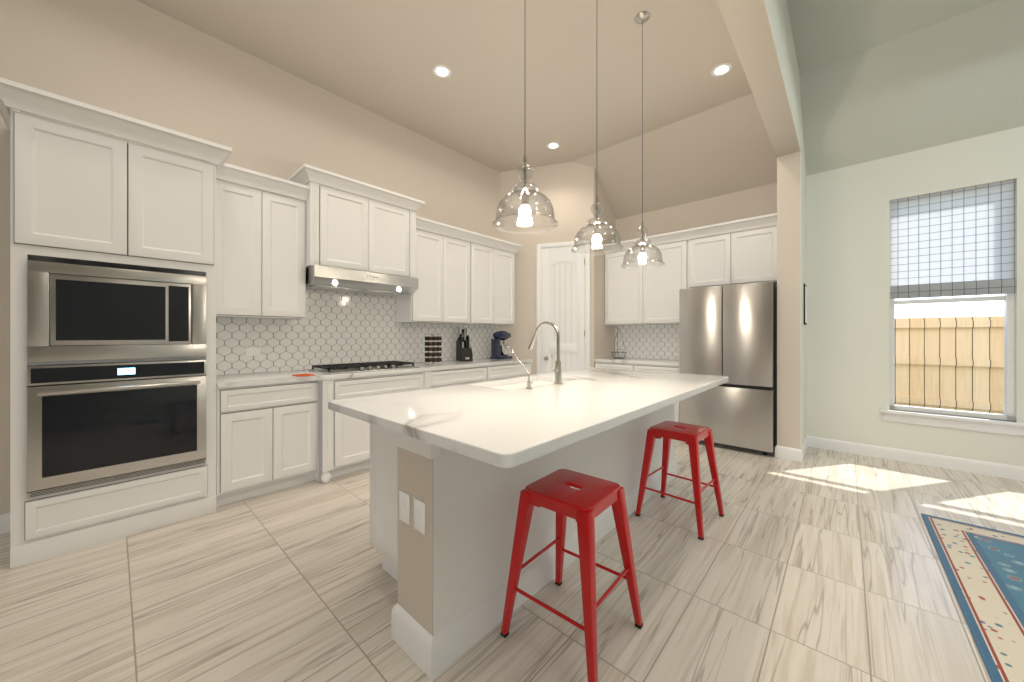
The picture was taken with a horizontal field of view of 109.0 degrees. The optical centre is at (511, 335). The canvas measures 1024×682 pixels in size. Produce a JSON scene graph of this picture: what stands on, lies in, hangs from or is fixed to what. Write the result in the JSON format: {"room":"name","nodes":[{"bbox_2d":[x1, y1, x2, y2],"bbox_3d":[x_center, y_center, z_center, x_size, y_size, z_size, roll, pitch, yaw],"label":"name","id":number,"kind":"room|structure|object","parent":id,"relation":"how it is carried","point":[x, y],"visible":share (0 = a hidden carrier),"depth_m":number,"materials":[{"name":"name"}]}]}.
{"room":"kitchen","nodes":[
{"label":"kitchen","id":0,"kind":"room"},
{"bbox_2d":[0,0,499,514],"bbox_3d":[-2.821,-0.635,2.880,0.150,3.780,7.650,0,0,42],"label":"wall","id":1,"kind":"structure","parent":0,"point":[136,60],"depth_m":3.06,"materials":[{"name":"paint"}]},
{"bbox_2d":[0,513,9,533],"bbox_3d":[-4.251,1.195,1.190,0.016,0.120,3.225,0,0,42],"label":"baseboard","id":2,"kind":"structure","parent":1,"relation":"attached to","point":[4,518],"depth_m":2.32,"materials":[{"name":"white wood"}]},
{"bbox_2d":[216,175,265,318],"bbox_3d":[-2.332,-0.683,3.045,0.345,1.065,0.341,0,0,42],"label":"upper cabinet","id":3,"kind":"object","parent":1,"relation":"attached to","point":[240,210],"depth_m":2.95,"materials":[{"name":"white wood"}]},
{"bbox_2d":[266,191,305,319],"bbox_3d":[-2.104,-0.683,3.295,0.345,1.065,0.342,0,0,42],"label":"upper cabinet","id":4,"kind":"object","parent":1,"relation":"attached to","point":[270,247],"depth_m":3.19,"materials":[{"name":"white wood"}]},
{"bbox_2d":[290,167,369,271],"bbox_3d":[-1.769,-1.054,3.593,0.438,0.858,0.542,0,0,42],"label":"upper cabinet","id":5,"kind":"object","parent":1,"relation":"attached to","point":[337,221],"depth_m":3.41,"materials":[{"name":"white wood"}]},
{"bbox_2d":[306,265,417,295],"bbox_3d":[-1.560,-0.538,3.767,0.491,0.168,1.060,0,0,42],"label":"range hood","id":6,"kind":"object","parent":5,"relation":"attached to","point":[320,277],"visible":0.88,"depth_m":3.56,"materials":[{"name":"silver metal"}]},
{"bbox_2d":[216,289,499,374],"bbox_3d":[-1.379,-0.142,4.340,0.008,0.964,3.538,0,0,42],"label":"tile backsplash","id":7,"kind":"structure","parent":1,"relation":"attached to","point":[335,327],"depth_m":3.82,"materials":[{"name":"white tile"}]},
{"bbox_2d":[246,347,260,355],"bbox_3d":[-2.330,0.147,3.288,0.006,0.075,0.115,0,0,42],"label":"outlet","id":8,"kind":"object","parent":7,"relation":"attached to","point":[253,351],"visible":1,"depth_m":3.29,"materials":[{"name":"white plastic"}]},
{"bbox_2d":[370,187,417,277],"bbox_3d":[-1.405,-1.054,3.991,0.438,0.858,0.541,0,0,42],"label":"upper cabinet","id":9,"kind":"object","parent":1,"relation":"attached to","point":[393,231],"depth_m":3.85,"materials":[{"name":"white wood"}]},
{"bbox_2d":[396,227,445,322],"bbox_3d":[-1.106,-0.683,4.388,0.345,1.065,0.438,0,0,42],"label":"upper cabinet","id":10,"kind":"object","parent":1,"relation":"attached to","point":[427,304],"depth_m":4.29,"materials":[{"name":"white wood"}]},
{"bbox_2d":[438,235,473,324],"bbox_3d":[-0.812,-0.683,4.710,0.345,1.065,0.438,0,0,42],"label":"upper cabinet","id":11,"kind":"object","parent":1,"relation":"attached to","point":[459,253],"depth_m":4.63,"materials":[{"name":"white wood"}]},
{"bbox_2d":[458,231,497,324],"bbox_3d":[-0.517,-0.740,5.033,0.345,1.180,0.436,0,0,42],"label":"upper cabinet","id":12,"kind":"object","parent":1,"relation":"attached to","point":[485,258],"depth_m":4.95,"materials":[{"name":"white wood"}]},
{"bbox_2d":[498,239,517,324],"bbox_3d":[-0.224,-0.740,5.353,0.345,1.180,0.435,0,0,42],"label":"upper cabinet","id":13,"kind":"object","parent":1,"relation":"attached to","point":[506,251],"depth_m":5.26,"materials":[{"name":"white wood"}]},
{"bbox_2d":[0,440,1023,681],"bbox_3d":[0.241,1.305,0.931,7.400,0.100,9.300,0,0,42],"label":"floor","id":14,"kind":"structure","parent":0,"point":[819,565],"depth_m":1.77,"materials":[{"name":"beige tile"}]},
{"bbox_2d":[0,77,231,568],"bbox_3d":[-2.604,-0.039,2.466,0.725,2.588,1.020,0,0,42],"label":"tall cabinet","id":15,"kind":"object","parent":14,"relation":"on","point":[79,196],"visible":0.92,"depth_m":2.19,"materials":[{"name":"white wood"}]},
{"bbox_2d":[27,260,205,361],"bbox_3d":[-2.618,-0.132,2.478,0.628,0.557,0.756,0,0,42],"label":"built-in microwave","id":16,"kind":"object","parent":15,"relation":"in","point":[75,312],"visible":0.98,"depth_m":2.22,"materials":[{"name":"grey metal"}]},
{"bbox_2d":[27,359,205,498],"bbox_3d":[-2.595,0.531,2.458,0.689,0.721,0.756,0,0,42],"label":"wall oven","id":17,"kind":"object","parent":15,"relation":"in","point":[90,424],"visible":0.98,"depth_m":2.21,"materials":[{"name":"grey metal"}]},
{"bbox_2d":[216,380,335,506],"bbox_3d":[-2.044,0.817,3.078,0.726,0.874,0.781,0,0,42],"label":"base cabinet","id":18,"kind":"object","parent":14,"relation":"on","point":[273,437],"depth_m":2.86,"materials":[{"name":"white wood"}]},
{"bbox_2d":[216,358,531,388],"bbox_3d":[-1.115,0.360,4.097,0.725,0.040,3.536,0,0,42],"label":"countertop","id":19,"kind":"structure","parent":18,"relation":"on","point":[244,379],"depth_m":3.24,"materials":[{"name":"stone"}]},
{"bbox_2d":[292,373,314,376],"bbox_3d":[-1.750,0.335,3.074,0.171,0.010,0.140,0,0,42],"label":"pot holder","id":20,"kind":"object","parent":19,"relation":"on","point":[307,374],"visible":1,"depth_m":3.07,"materials":[{"name":"fabric"}]},
{"bbox_2d":[309,361,420,373],"bbox_3d":[-1.457,0.314,3.673,0.535,0.050,0.910,0,0,42],"label":"gas cooktop","id":21,"kind":"object","parent":19,"relation":"in","point":[356,367],"visible":1,"depth_m":3.52,"materials":[{"name":"silver metal"}]},
{"bbox_2d":[425,334,441,364],"bbox_3d":[-0.914,0.162,4.234,0.193,0.355,0.193,0,0,42],"label":"spice rack","id":22,"kind":"object","parent":19,"relation":"on","point":[432,360],"visible":1,"depth_m":4.18,"materials":[{"name":"silver metal"}]},
{"bbox_2d":[456,326,472,361],"bbox_3d":[-0.633,0.111,4.846,0.148,0.457,0.234,0,0,-28],"label":"knife block","id":23,"kind":"object","parent":19,"relation":"on","point":[463,349],"visible":1,"depth_m":4.79,"materials":[{"name":"black wood"}]},
{"bbox_2d":[490,331,512,358],"bbox_3d":[-0.162,0.136,5.309,0.269,0.406,0.348,0,0,42],"label":"stand mixer","id":24,"kind":"object","parent":19,"relation":"on","point":[499,350],"visible":0.96,"depth_m":5.21,"materials":[{"name":"blue metal"}]},
{"bbox_2d":[336,372,423,476],"bbox_3d":[-1.484,0.817,3.697,0.718,0.874,0.888,0,0,42],"label":"base cabinet","id":25,"kind":"object","parent":14,"relation":"on","point":[352,434],"depth_m":3.30,"materials":[{"name":"white wood"}]},
{"bbox_2d":[424,362,530,387],"bbox_3d":[-0.556,0.817,4.708,0.726,0.874,1.857,0,0,42],"label":"base cabinet","id":26,"kind":"object","parent":14,"relation":"on","point":[435,378],"depth_m":4.39,"materials":[{"name":"white wood"}]},
{"bbox_2d":[347,403,676,679],"bbox_3d":[0.293,0.818,2.565,0.835,0.875,2.653,0,0,42],"label":"kitchen island","id":27,"kind":"object","parent":14,"relation":"on","point":[466,463],"depth_m":1.54,"materials":[{"name":"paint"}]},
{"bbox_2d":[399,490,409,524],"bbox_3d":[-0.435,0.695,1.475,0.074,0.120,0.007,0,0,42],"label":"outlet","id":28,"kind":"object","parent":27,"relation":"attached to","point":[404,498],"depth_m":1.47,"materials":[{"name":"white plastic"}]},
{"bbox_2d":[414,498,425,534],"bbox_3d":[-0.355,0.695,1.402,0.074,0.120,0.007,0,0,42],"label":"outlet","id":29,"kind":"object","parent":27,"relation":"attached to","point":[419,513],"depth_m":1.39,"materials":[{"name":"white plastic"}]},
{"bbox_2d":[328,367,728,470],"bbox_3d":[0.410,0.359,2.455,1.296,0.040,2.680,0,0,42],"label":"island countertop","id":30,"kind":"structure","parent":27,"relation":"on","point":[504,424],"depth_m":1.72,"materials":[{"name":"white stone"}]},
{"bbox_2d":[510,350,532,388],"bbox_3d":[0.058,0.218,2.358,0.198,0.243,0.044,0,0,42],"label":"faucet","id":31,"kind":"object","parent":30,"relation":"on","point":[529,382],"visible":1,"depth_m":2.31,"materials":[{"name":"silver metal"}]},
{"bbox_2d":[528,321,562,383],"bbox_3d":[0.217,0.119,2.611,0.302,0.441,0.111,0,0,42],"label":"gooseneck faucet","id":32,"kind":"object","parent":30,"relation":"on","point":[558,374],"visible":1,"depth_m":2.54,"materials":[{"name":"silver metal"}]},
{"bbox_2d":[500,469,642,681],"bbox_3d":[0.259,0.947,1.551,0.453,0.614,0.453,0,0,42],"label":"bar stool","id":33,"kind":"object","parent":14,"relation":"on","point":[588,502],"visible":1,"depth_m":1.51,"materials":[{"name":"red metal"}]},
{"bbox_2d":[595,362,678,421],"bbox_3d":[1.830,0.817,5.065,1.168,0.874,0.648,0,0,42],"label":"base cabinet","id":34,"kind":"object","parent":14,"relation":"on","point":[657,368],"visible":0.21,"depth_m":4.73,"materials":[{"name":"white wood"}]},
{"bbox_2d":[594,357,678,365],"bbox_3d":[1.832,0.360,5.058,1.180,0.040,0.655,0,0,42],"label":"countertop","id":35,"kind":"structure","parent":34,"relation":"on","point":[662,362],"depth_m":4.92,"materials":[{"name":"stone"}]},
{"bbox_2d":[611,328,626,358],"bbox_3d":[1.581,0.109,5.395,0.226,0.461,0.226,0,0,42],"label":"wire basket","id":36,"kind":"object","parent":35,"relation":"on","point":[618,357],"visible":1,"depth_m":5.36,"materials":[{"name":"metal"}]},
{"bbox_2d":[635,421,723,539],"bbox_3d":[1.166,0.947,2.537,0.438,0.614,0.438,0,0,-45],"label":"bar stool","id":37,"kind":"object","parent":14,"relation":"on","point":[691,435],"visible":1,"depth_m":2.51,"materials":[{"name":"red metal"}]},
{"bbox_2d":[679,282,776,454],"bbox_3d":[2.564,0.354,4.287,0.905,1.799,0.750,0,0,42],"label":"refrigerator","id":38,"kind":"object","parent":14,"relation":"on","point":[730,331],"visible":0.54,"depth_m":3.94,"materials":[{"name":"grey metal"}]},
{"bbox_2d":[921,513,1023,681],"bbox_3d":[2.585,1.248,0.355,2.561,0.012,3.611,0,0,42],"label":"oriental rug","id":39,"kind":"object","parent":14,"relation":"on","point":[983,567],"visible":0.97,"depth_m":1.82,"materials":[{"name":"fabric"}]},
{"bbox_2d":[500,162,593,374],"bbox_3d":[0.511,-0.635,5.491,1.428,3.780,0.120,0,0,18],"label":"wall","id":40,"kind":"structure","parent":0,"point":[567,189],"depth_m":5.47,"materials":[{"name":"paint"}]},
{"bbox_2d":[537,240,589,373],"bbox_3d":[0.742,-0.054,5.341,0.784,2.616,0.021,0,0,18],"label":"door frame","id":41,"kind":"structure","parent":40,"relation":"attached to","point":[540,247],"depth_m":5.35,"materials":[{"name":"white wood"}]},
{"bbox_2d":[542,246,584,372],"bbox_3d":[0.734,-0.021,5.327,0.590,2.528,0.310,0,0,42],"label":"pantry door","id":42,"kind":"structure","parent":40,"relation":"in","point":[563,289],"depth_m":5.34,"materials":[{"name":"white wood"}]},
{"bbox_2d":[136,0,1023,219],"bbox_3d":[0.241,-2.135,0.931,7.400,1.020,9.300,0,0,42],"label":"ceiling","id":43,"kind":"structure","parent":0,"point":[530,79],"depth_m":3.37,"materials":[{"name":"paint"}]},
{"bbox_2d":[433,65,450,77],"bbox_3d":[-0.668,-2.522,3.495,0.175,0.006,0.175,0,0,18],"label":"recessed light","id":44,"kind":"object","parent":43,"relation":"in","point":[442,71],"depth_m":3.49,"materials":[{"name":"white"}]},
{"bbox_2d":[492,156,557,233],"bbox_3d":[0.065,-1.539,1.836,0.336,1.970,0.336,0,0,42],"label":"pendant light","id":45,"kind":"object","parent":43,"relation":"hanging from","point":[525,211],"visible":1,"depth_m":1.82,"materials":[{"name":"clear glass"}]},
{"bbox_2d":[547,142,559,148],"bbox_3d":[0.551,-2.522,4.860,0.175,0.006,0.175,0,0,18],"label":"recessed light","id":46,"kind":"object","parent":43,"relation":"in","point":[553,145],"depth_m":4.85,"materials":[{"name":"white"}]},
{"bbox_2d":[571,196,622,254],"bbox_3d":[0.551,-1.539,2.368,0.336,1.970,0.336,0,0,42],"label":"pendant light","id":47,"kind":"object","parent":43,"relation":"hanging from","point":[596,238],"visible":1,"depth_m":2.35,"materials":[{"name":"clear glass"}]},
{"bbox_2d":[620,11,664,268],"bbox_3d":[1.036,-1.539,2.900,0.336,1.970,0.336,0,0,42],"label":"pendant light","id":48,"kind":"object","parent":43,"relation":"hanging from","point":[642,17],"visible":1,"depth_m":2.89,"materials":[{"name":"clear glass"}]},
{"bbox_2d":[711,63,731,76],"bbox_3d":[1.994,-2.522,3.474,0.175,0.006,0.175,0,0,6],"label":"recessed light","id":49,"kind":"object","parent":43,"relation":"in","point":[722,69],"depth_m":3.46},
{"bbox_2d":[594,168,615,367],"bbox_3d":[1.350,-0.572,5.497,0.120,3.654,0.660,0,0,42],"label":"wall","id":50,"kind":"structure","parent":0,"point":[604,340],"depth_m":5.37,"materials":[{"name":"paint"}]},
{"bbox_2d":[717,0,805,448],"bbox_3d":[0.260,-0.635,0.913,0.193,3.780,8.900,0,0,42],"label":"wall","id":51,"kind":"structure","parent":0,"point":[760,33],"depth_m":3.64,"materials":[{"name":"paint"}]},
{"bbox_2d":[775,445,783,457],"bbox_3d":[2.949,1.195,4.013,0.016,0.120,0.696,0,0,42],"label":"baseboard","id":52,"kind":"structure","parent":51,"relation":"attached to","point":[778,449],"depth_m":3.74,"materials":[{"name":"white wood"}]},
{"bbox_2d":[799,435,808,461],"bbox_3d":[3.096,1.195,3.865,0.019,0.120,0.676,0,0,42],"label":"baseboard","id":53,"kind":"structure","parent":51,"relation":"attached to","point":[802,451],"depth_m":3.77,"materials":[{"name":"white wood"}]},
{"bbox_2d":[804,284,806,324],"bbox_3d":[3.170,-0.330,3.944,0.014,0.430,0.240,0,0,42],"label":"stub","id":54,"kind":"object","parent":51,"relation":"attached to","point":[805,304],"visible":0.96,"depth_m":3.88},
{"bbox_2d":[616,126,1023,466],"bbox_3d":[3.731,-0.350,3.878,5.820,3.210,0.160,0,0,42],"label":"wall","id":55,"kind":"structure","parent":0,"point":[847,285],"depth_m":3.82,"materials":[{"name":"paint"}]},
{"bbox_2d":[605,245,641,324],"bbox_3d":[1.711,-0.683,5.365,0.584,1.064,0.365,0,0,42],"label":"upper cabinet","id":56,"kind":"object","parent":55,"relation":"attached to","point":[641,296],"depth_m":5.24,"materials":[{"name":"white wood"}]},
{"bbox_2d":[615,324,678,359],"bbox_3d":[2.054,0.095,5.295,1.188,0.489,0.008,0,0,42],"label":"tile backsplash","id":57,"kind":"structure","parent":55,"relation":"attached to","point":[652,341],"depth_m":5.34,"materials":[{"name":"white tile"}]},
{"bbox_2d":[642,237,689,324],"bbox_3d":[2.141,-0.683,4.973,0.584,1.064,0.365,0,0,42],"label":"upper cabinet","id":58,"kind":"object","parent":55,"relation":"attached to","point":[661,285],"depth_m":4.84,"materials":[{"name":"white wood"}]},
{"bbox_2d":[690,233,729,287],"bbox_3d":[2.534,-0.905,4.614,0.480,0.620,0.365,0,0,42],"label":"upper cabinet","id":59,"kind":"object","parent":55,"relation":"attached to","point":[709,256],"depth_m":4.47,"materials":[{"name":"white wood"}]},
{"bbox_2d":[730,225,776,284],"bbox_3d":[2.887,-0.905,4.292,0.480,0.620,0.365,0,0,42],"label":"upper cabinet","id":60,"kind":"object","parent":55,"relation":"attached to","point":[753,253],"depth_m":4.17,"materials":[{"name":"white wood"}]},
{"bbox_2d":[809,436,1023,480],"bbox_3d":[4.558,1.195,3.004,3.340,0.120,0.016,0,0,42],"label":"baseboard","id":61,"kind":"structure","parent":55,"relation":"attached to","point":[1013,472],"depth_m":3.53,"materials":[{"name":"white wood"}]},
{"bbox_2d":[880,202,1023,435],"bbox_3d":[4.134,-0.247,3.467,0.910,2.235,0.185,0,0,42],"label":"window","id":62,"kind":"structure","parent":55,"relation":"in","point":[974,421],"depth_m":3.40,"materials":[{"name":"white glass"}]},
{"bbox_2d":[890,179,1015,298],"bbox_3d":[4.107,-0.865,3.438,0.760,1.000,0.024,0,0,42],"label":"blind","id":63,"kind":"object","parent":62,"relation":"attached to","point":[956,242],"visible":0.98,"depth_m":3.41,"materials":[{"name":"fabric"}]},
{"label":"outside","id":64,"kind":"structure","parent":0,"visible":0},
{"bbox_3d":[7.336,1.325,6.477,18.000,0.100,8.540,0,0,42],"label":"ground","id":65,"kind":"structure","parent":64,"visible":0},
{"bbox_2d":[895,316,1003,413],"bbox_3d":[5.863,0.515,4.864,14.000,1.520,0.150,0,0,42],"label":"fence","id":66,"kind":"object","parent":65,"relation":"on","point":[931,335],"depth_m":4.90,"materials":[{"name":"brown wood"}]}
]}

